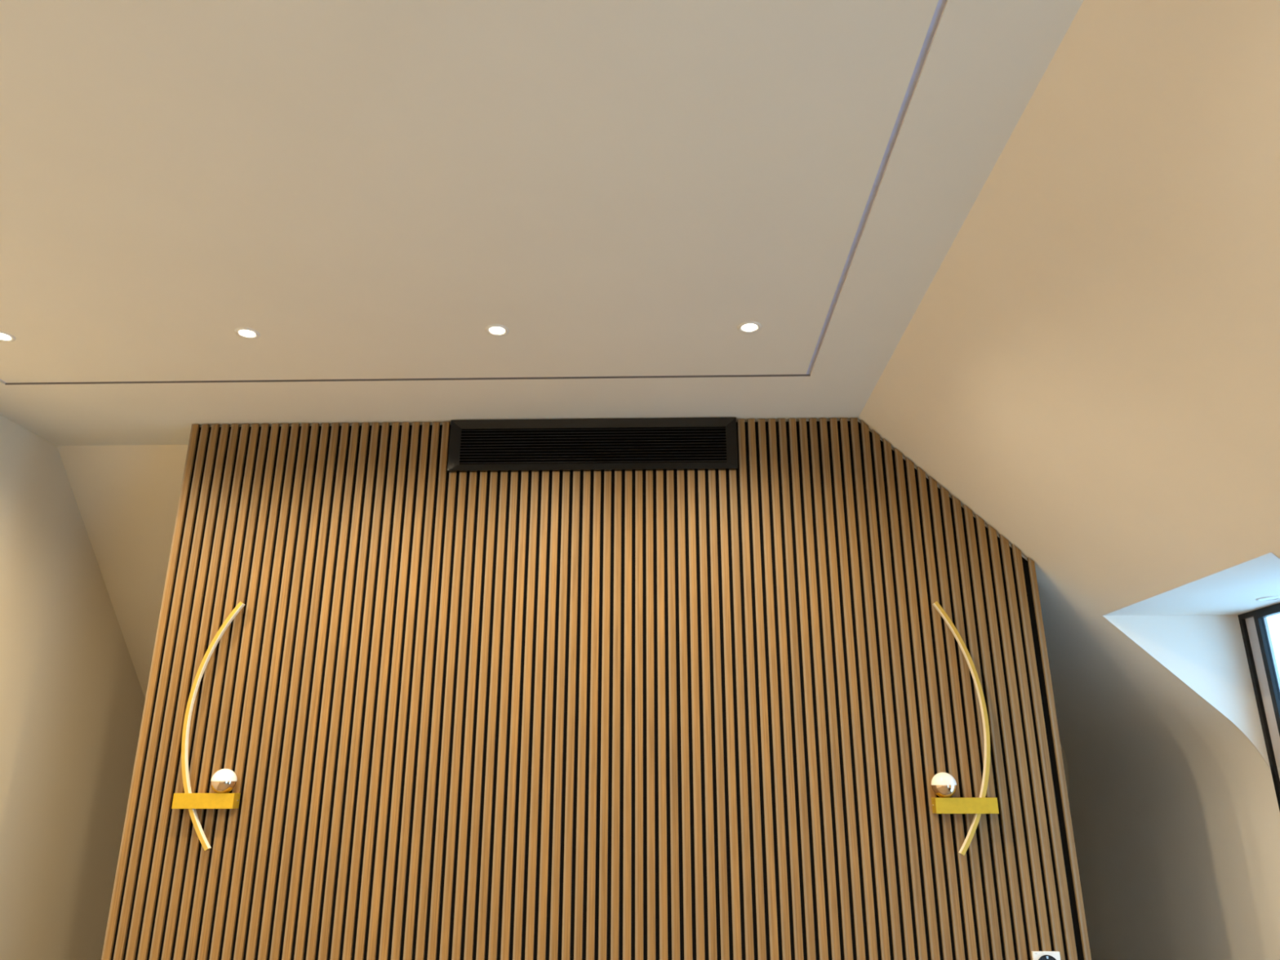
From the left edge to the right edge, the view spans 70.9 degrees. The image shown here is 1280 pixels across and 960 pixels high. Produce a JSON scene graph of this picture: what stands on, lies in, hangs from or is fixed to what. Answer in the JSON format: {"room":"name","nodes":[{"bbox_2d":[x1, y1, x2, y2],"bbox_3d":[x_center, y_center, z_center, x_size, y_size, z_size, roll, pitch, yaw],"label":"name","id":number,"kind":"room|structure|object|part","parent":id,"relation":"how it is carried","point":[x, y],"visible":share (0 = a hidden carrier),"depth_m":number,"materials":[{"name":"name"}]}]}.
{"room":"bedroom","nodes":[
{"label":"bedroom","id":0,"kind":"room"},
{"bbox_2d":[0,414,145,959],"bbox_3d":[-2.567,0.452,1.226,0.100,2.830,7.954,0,-19,1],"label":"wall","id":1,"kind":"structure","parent":0,"point":[72,698],"depth_m":3.78,"materials":[{"name":"beige paint"}]},
{"bbox_2d":[0,0,1084,445],"bbox_3d":[-0.098,-0.956,1.533,5.047,0.090,7.954,0,-19,1],"label":"ceiling","id":2,"kind":"structure","parent":0,"point":[366,188],"depth_m":2.17,"materials":[{"name":"paint"}]},
{"bbox_2d":[0,330,15,342],"bbox_3d":[-2.034,-0.458,2.867,0.075,0.004,0.075,0,-19,1],"label":"recessed light","id":3,"kind":"object","parent":2,"relation":"in","point":[4,336],"visible":1,"depth_m":2.88,"materials":[{"name":"white"}]},
{"bbox_2d":[234,327,259,338],"bbox_3d":[-1.245,-0.464,2.850,0.075,0.004,0.075,0,-19,1],"label":"recessed light","id":4,"kind":"object","parent":2,"relation":"in","point":[244,332],"visible":1,"depth_m":2.85,"materials":[{"name":"white"}]},
{"bbox_2d":[484,324,509,336],"bbox_3d":[-0.450,-0.471,2.834,0.075,0.004,0.075,0,-19,1],"label":"recessed light","id":5,"kind":"object","parent":2,"relation":"in","point":[495,330],"visible":1,"depth_m":2.83,"materials":[{"name":"white"}]},
{"bbox_2d":[737,321,761,333],"bbox_3d":[0.343,-0.477,2.817,0.075,0.004,0.075,0,-19,1],"label":"recessed light","id":6,"kind":"object","parent":2,"relation":"in","point":[746,326],"visible":1,"depth_m":2.81,"materials":[{"name":"white"}]},
{"bbox_2d":[57,444,1069,794],"bbox_3d":[-0.114,1.421,4.078,4.667,2.800,1.620,0,-19,1],"label":"wall","id":7,"kind":"structure","parent":0,"point":[126,496],"depth_m":3.97,"materials":[{"name":"beige paint"}]},
{"bbox_2d":[101,417,1091,959],"bbox_3d":[-0.151,1.232,3.515,3.231,2.800,0.900,0,-19,1],"label":"wall","id":8,"kind":"structure","parent":0,"point":[658,714],"depth_m":3.18,"materials":[{"name":"wood"}]},
{"bbox_2d":[171,601,244,850],"bbox_3d":[-1.494,0.849,3.170,0.219,0.846,0.083,0,-19,1],"label":"wall sconce","id":9,"kind":"object","parent":8,"relation":"attached to","point":[223,781],"visible":1,"depth_m":3.08,"materials":[{"name":"gold metal"}]},
{"bbox_3d":[-1.436,1.020,3.111,0.083,0.042,0.083,0,-19,1],"label":"globe","id":10,"kind":"part","parent":9,"relation":"part of","materials":[{"name":"white glass"}]},
{"bbox_2d":[447,417,737,472],"bbox_3d":[-0.183,-0.136,3.498,1.117,0.211,0.026,0,-19,1],"label":"air vent","id":11,"kind":"object","parent":8,"relation":"in","point":[708,443],"visible":1,"depth_m":3.51,"materials":[{"name":"black metal"}]},
{"bbox_3d":[-0.183,-0.116,3.498,1.043,0.006,0.010,0,-19,1],"label":"louvre blade","id":12,"kind":"part","parent":11,"relation":"part of","materials":[{"name":"black metal"}]},
{"bbox_3d":[-0.183,-0.174,3.517,1.043,0.006,0.010,0,-19,1],"label":"louvre blade","id":13,"kind":"part","parent":11,"relation":"part of","materials":[{"name":"black metal"}]},
{"bbox_3d":[-0.183,-0.140,3.506,1.043,0.006,0.010,0,-19,1],"label":"louvre blade","id":14,"kind":"part","parent":11,"relation":"part of","materials":[{"name":"black metal"}]},
{"bbox_3d":[-0.183,-0.105,3.494,1.043,0.006,0.010,0,-19,1],"label":"louvre blade","id":15,"kind":"part","parent":11,"relation":"part of","materials":[{"name":"black metal"}]},
{"bbox_3d":[-0.183,-0.081,3.486,1.043,0.006,0.010,0,-19,1],"label":"louvre blade","id":16,"kind":"part","parent":11,"relation":"part of","materials":[{"name":"black metal"}]},
{"bbox_3d":[-0.183,-0.070,3.482,1.043,0.006,0.010,0,-19,1],"label":"louvre blade","id":17,"kind":"part","parent":11,"relation":"part of","materials":[{"name":"black metal"}]},
{"bbox_3d":[-0.183,-0.186,3.521,1.043,0.006,0.010,0,-19,1],"label":"louvre blade","id":18,"kind":"part","parent":11,"relation":"part of","materials":[{"name":"black metal"}]},
{"bbox_3d":[-0.183,-0.163,3.513,1.043,0.006,0.010,0,-19,1],"label":"louvre blade","id":19,"kind":"part","parent":11,"relation":"part of","materials":[{"name":"black metal"}]},
{"bbox_3d":[-0.183,-0.128,3.502,1.043,0.006,0.010,0,-19,1],"label":"louvre blade","id":20,"kind":"part","parent":11,"relation":"part of","materials":[{"name":"black metal"}]},
{"bbox_3d":[-0.183,-0.198,3.525,1.043,0.006,0.010,0,-19,1],"label":"louvre blade","id":21,"kind":"part","parent":11,"relation":"part of","materials":[{"name":"black metal"}]},
{"bbox_3d":[-0.183,-0.151,3.509,1.043,0.006,0.010,0,-19,1],"label":"louvre blade","id":22,"kind":"part","parent":11,"relation":"part of","materials":[{"name":"black metal"}]},
{"bbox_3d":[-0.183,-0.093,3.490,1.043,0.006,0.010,0,-19,1],"label":"louvre blade","id":23,"kind":"part","parent":11,"relation":"part of","materials":[{"name":"black metal"}]},
{"bbox_2d":[931,600,999,855],"bbox_3d":[1.095,0.840,3.110,0.214,0.848,0.083,0,-19,1],"label":"wall sconce","id":24,"kind":"object","parent":8,"relation":"attached to","point":[944,784],"visible":1,"depth_m":3.02,"materials":[{"name":"gold metal"}]},
{"bbox_3d":[1.030,1.014,3.054,0.083,0.042,0.083,0,-19,1],"label":"globe","id":25,"kind":"part","parent":24,"relation":"part of","materials":[{"name":"white glass"}]},
{"bbox_2d":[1031,951,1060,959],"bbox_3d":[1.308,1.562,2.887,0.087,0.087,0.016,0,-19,1],"label":"power socket","id":26,"kind":"object","parent":8,"relation":"attached to","point":[1036,955],"visible":1,"depth_m":2.89,"materials":[{"name":"plastic"}]},
{"bbox_2d":[857,0,1279,959],"bbox_3d":[1.498,0.424,1.111,1.380,2.800,7.904,0,-19,1],"label":"wall","id":27,"kind":"structure","parent":0,"point":[1090,366],"depth_m":2.49,"materials":[{"name":"paint"}]},
{"bbox_2d":[1237,603,1279,811],"bbox_3d":[2.160,1.262,2.472,0.054,1.956,0.946,0,-19,1],"label":"window","id":28,"kind":"structure","parent":27,"relation":"in","point":[1264,671],"depth_m":3.10,"materials":[{"name":"black metal"}]},
{"bbox_3d":[2.173,1.395,2.870,0.028,1.922,0.072,0,-19,1],"label":"panel","id":29,"kind":"part","parent":28,"relation":"part of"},
{"bbox_3d":[2.143,1.262,2.472,0.020,1.922,0.768,0,-19,1],"label":"sash","id":30,"kind":"part","parent":28,"relation":"part of","materials":[{"name":"black metal"}]},
{"bbox_2d":[1255,595,1279,601],"bbox_3d":[2.053,0.388,2.935,0.075,0.004,0.075,0,-19,1],"label":"recessed light","id":31,"kind":"object","parent":27,"relation":"in","point":[1272,597],"visible":1,"depth_m":2.94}
]}

